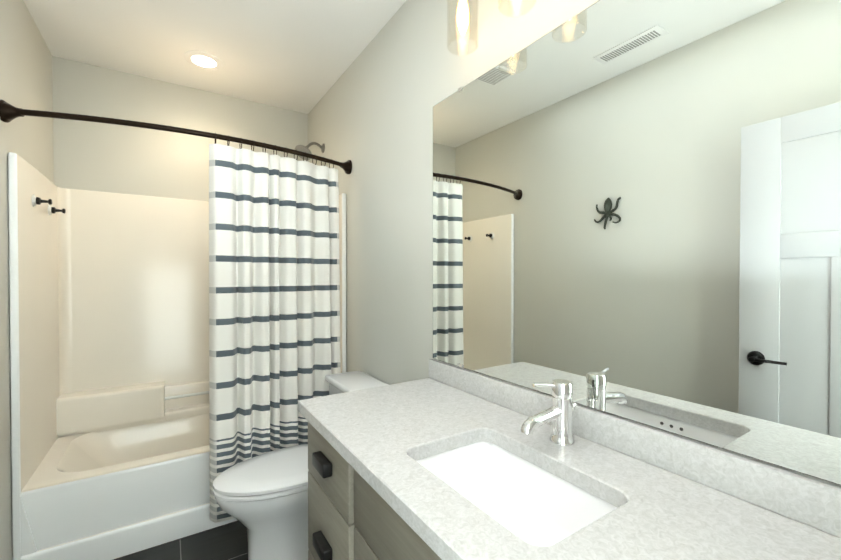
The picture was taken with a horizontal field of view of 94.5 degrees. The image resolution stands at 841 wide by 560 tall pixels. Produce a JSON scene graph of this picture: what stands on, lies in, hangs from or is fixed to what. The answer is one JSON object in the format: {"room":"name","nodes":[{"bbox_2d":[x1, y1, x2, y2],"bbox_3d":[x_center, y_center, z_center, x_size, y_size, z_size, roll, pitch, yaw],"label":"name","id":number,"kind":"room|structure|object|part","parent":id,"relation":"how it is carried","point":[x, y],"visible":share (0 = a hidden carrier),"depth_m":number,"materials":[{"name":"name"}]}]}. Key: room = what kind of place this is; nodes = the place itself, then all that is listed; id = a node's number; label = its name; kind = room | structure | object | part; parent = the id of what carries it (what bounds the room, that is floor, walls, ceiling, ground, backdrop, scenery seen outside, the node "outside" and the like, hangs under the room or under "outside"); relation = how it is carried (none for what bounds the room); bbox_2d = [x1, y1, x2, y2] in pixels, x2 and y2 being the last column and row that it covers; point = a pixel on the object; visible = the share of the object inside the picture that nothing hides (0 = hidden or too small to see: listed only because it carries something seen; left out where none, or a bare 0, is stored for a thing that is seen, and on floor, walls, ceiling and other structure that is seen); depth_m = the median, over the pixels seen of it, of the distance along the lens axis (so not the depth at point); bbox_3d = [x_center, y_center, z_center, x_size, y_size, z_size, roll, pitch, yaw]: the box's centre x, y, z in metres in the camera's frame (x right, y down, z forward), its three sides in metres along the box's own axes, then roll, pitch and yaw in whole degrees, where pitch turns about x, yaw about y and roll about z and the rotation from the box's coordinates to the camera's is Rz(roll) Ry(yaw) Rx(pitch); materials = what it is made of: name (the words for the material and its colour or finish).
{"room":"bathroom","nodes":[
{"label":"bathroom","id":0,"kind":"room"},
{"bbox_2d":[0,0,53,559],"bbox_3d":[-1.330,0.007,0.899,0.120,2.640,3.550,0,1,-33],"label":"wall","id":1,"kind":"structure","parent":0,"point":[26,78],"depth_m":1.70,"materials":[{"name":"paint"}]},
{"bbox_2d":[0,99,351,522],"bbox_3d":[-1.032,0.208,1.947,1.548,1.898,0.252,0,1,-33],"label":"shower curtain","id":2,"kind":"object","parent":1,"relation":"attached to","point":[274,312],"visible":0.81,"depth_m":2.00,"materials":[{"name":"white fabric"}]},
{"bbox_3d":[-1.044,-0.697,1.956,1.548,0.088,0.207,0,1,-33],"label":"rod","id":3,"kind":"part","parent":2,"relation":"part of","materials":[{"name":"brown metal"}]},
{"bbox_2d":[52,56,307,200],"bbox_3d":[-1.578,-0.014,2.784,1.520,2.640,0.120,0,1,-33],"label":"wall","id":4,"kind":"structure","parent":0,"point":[102,157],"depth_m":2.56,"materials":[{"name":"paint"}]},
{"bbox_2d":[113,520,247,559],"bbox_3d":[-0.643,1.382,1.362,1.760,0.120,3.550,0,1,-33],"label":"floor","id":5,"kind":"structure","parent":0,"point":[228,541],"depth_m":1.91,"materials":[{"name":"tile"}]},
{"bbox_2d":[8,152,345,559],"bbox_3d":[-1.321,0.381,2.393,1.516,1.860,0.818,0,1,-33],"label":"shower","id":6,"kind":"object","parent":5,"relation":"on","point":[109,352],"visible":0.77,"depth_m":2.31,"materials":[{"name":"plastic"}]},
{"bbox_2d":[213,370,388,559],"bbox_3d":[-0.558,0.923,1.877,0.786,0.786,0.456,0,1,-33],"label":"toilet","id":7,"kind":"object","parent":5,"relation":"on","point":[263,498],"visible":0.52,"depth_m":1.71,"materials":[{"name":"ceramic"}]},
{"bbox_3d":[-0.645,0.887,1.820,0.578,0.056,0.392,0,1,-33],"label":"seat","id":8,"kind":"part","parent":7,"relation":"part of","materials":[{"name":"ceramic"}]},
{"bbox_3d":[-0.576,1.116,1.868,0.732,0.400,0.380,0,1,-33],"label":"bowl","id":9,"kind":"part","parent":7,"relation":"part of","materials":[{"name":"ceramic"}]},
{"bbox_3d":[-0.322,0.721,2.029,0.223,0.386,0.456,0,1,-33],"label":"tank","id":10,"kind":"part","parent":7,"relation":"part of","materials":[{"name":"ceramic"}]},
{"bbox_2d":[299,411,445,559],"bbox_3d":[0.238,0.897,0.863,0.580,0.860,1.518,0,1,-33],"label":"bathroom vanity","id":11,"kind":"object","parent":5,"relation":"on","point":[349,518],"depth_m":1.05,"materials":[{"name":"grey wood"}]},
{"bbox_2d":[298,379,840,559],"bbox_3d":[0.233,0.446,0.871,0.574,0.039,1.546,0,1,-33],"label":"countertop","id":12,"kind":"structure","parent":11,"relation":"on","point":[662,514],"depth_m":0.78,"materials":[{"name":"white stone"}]},
{"bbox_2d":[414,435,621,550],"bbox_3d":[0.188,0.529,0.873,0.341,0.151,0.490,0,1,-33],"label":"sink","id":13,"kind":"object","parent":12,"relation":"in","point":[538,502],"depth_m":1.00,"materials":[{"name":"white ceramic"}]},
{"bbox_2d":[514,379,581,446],"bbox_3d":[0.330,0.345,0.999,0.196,0.160,0.066,0,1,-33],"label":"faucet","id":14,"kind":"object","parent":12,"relation":"on","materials":[{"name":"silver metal"}]},
{"bbox_2d":[23,0,405,113],"bbox_3d":[-0.643,-1.378,1.332,1.760,0.120,3.550,0,1,-33],"label":"ceiling","id":15,"kind":"structure","parent":0,"point":[301,56],"depth_m":2.14,"materials":[{"name":"paint"}]},
{"bbox_2d":[184,50,222,69],"bbox_3d":[-1.311,-1.324,2.354,0.210,0.008,0.210,0,1,-33],"label":"recessed light","id":16,"kind":"object","parent":15,"relation":"in","point":[203,60],"visible":1,"depth_m":2.34,"materials":[{"name":"white plastic"}]},
{"bbox_2d":[308,0,840,486],"bbox_3d":[0.044,-0.003,1.794,0.120,2.640,3.550,0,1,-33],"label":"wall","id":17,"kind":"structure","parent":0,"point":[370,114],"depth_m":1.90,"materials":[{"name":"paint"}]},
{"bbox_2d":[295,142,324,159],"bbox_3d":[-0.777,-0.919,2.743,0.210,0.140,0.125,0,1,-33],"label":"shower head","id":18,"kind":"object","parent":17,"relation":"attached to","point":[301,148],"visible":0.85,"depth_m":2.74},
{"bbox_2d":[447,0,477,54],"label":"sconce","id":19,"kind":"object","parent":17,"relation":"attached to","point":[463,15],"depth_m":1.28,"materials":[{"name":"glass"}]},
{"bbox_2d":[498,0,535,15],"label":"sconce","id":20,"kind":"object","parent":17,"relation":"attached to","point":[499,0],"depth_m":1.14,"materials":[{"name":"glass"}]},
{"bbox_2d":[426,359,840,538],"bbox_3d":[0.464,0.385,1.021,0.021,0.079,1.546,0,1,-33],"label":"backsplash","id":21,"kind":"structure","parent":17,"relation":"attached to","point":[817,503],"depth_m":0.82,"materials":[{"name":"white stone"}]},
{"bbox_2d":[433,0,840,484],"bbox_3d":[0.471,-0.195,1.015,0.010,1.078,1.534,0,1,-33],"label":"mirror","id":22,"kind":"object","parent":17,"relation":"attached to","point":[636,210],"visible":1,"depth_m":0.89,"materials":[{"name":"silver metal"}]}
]}

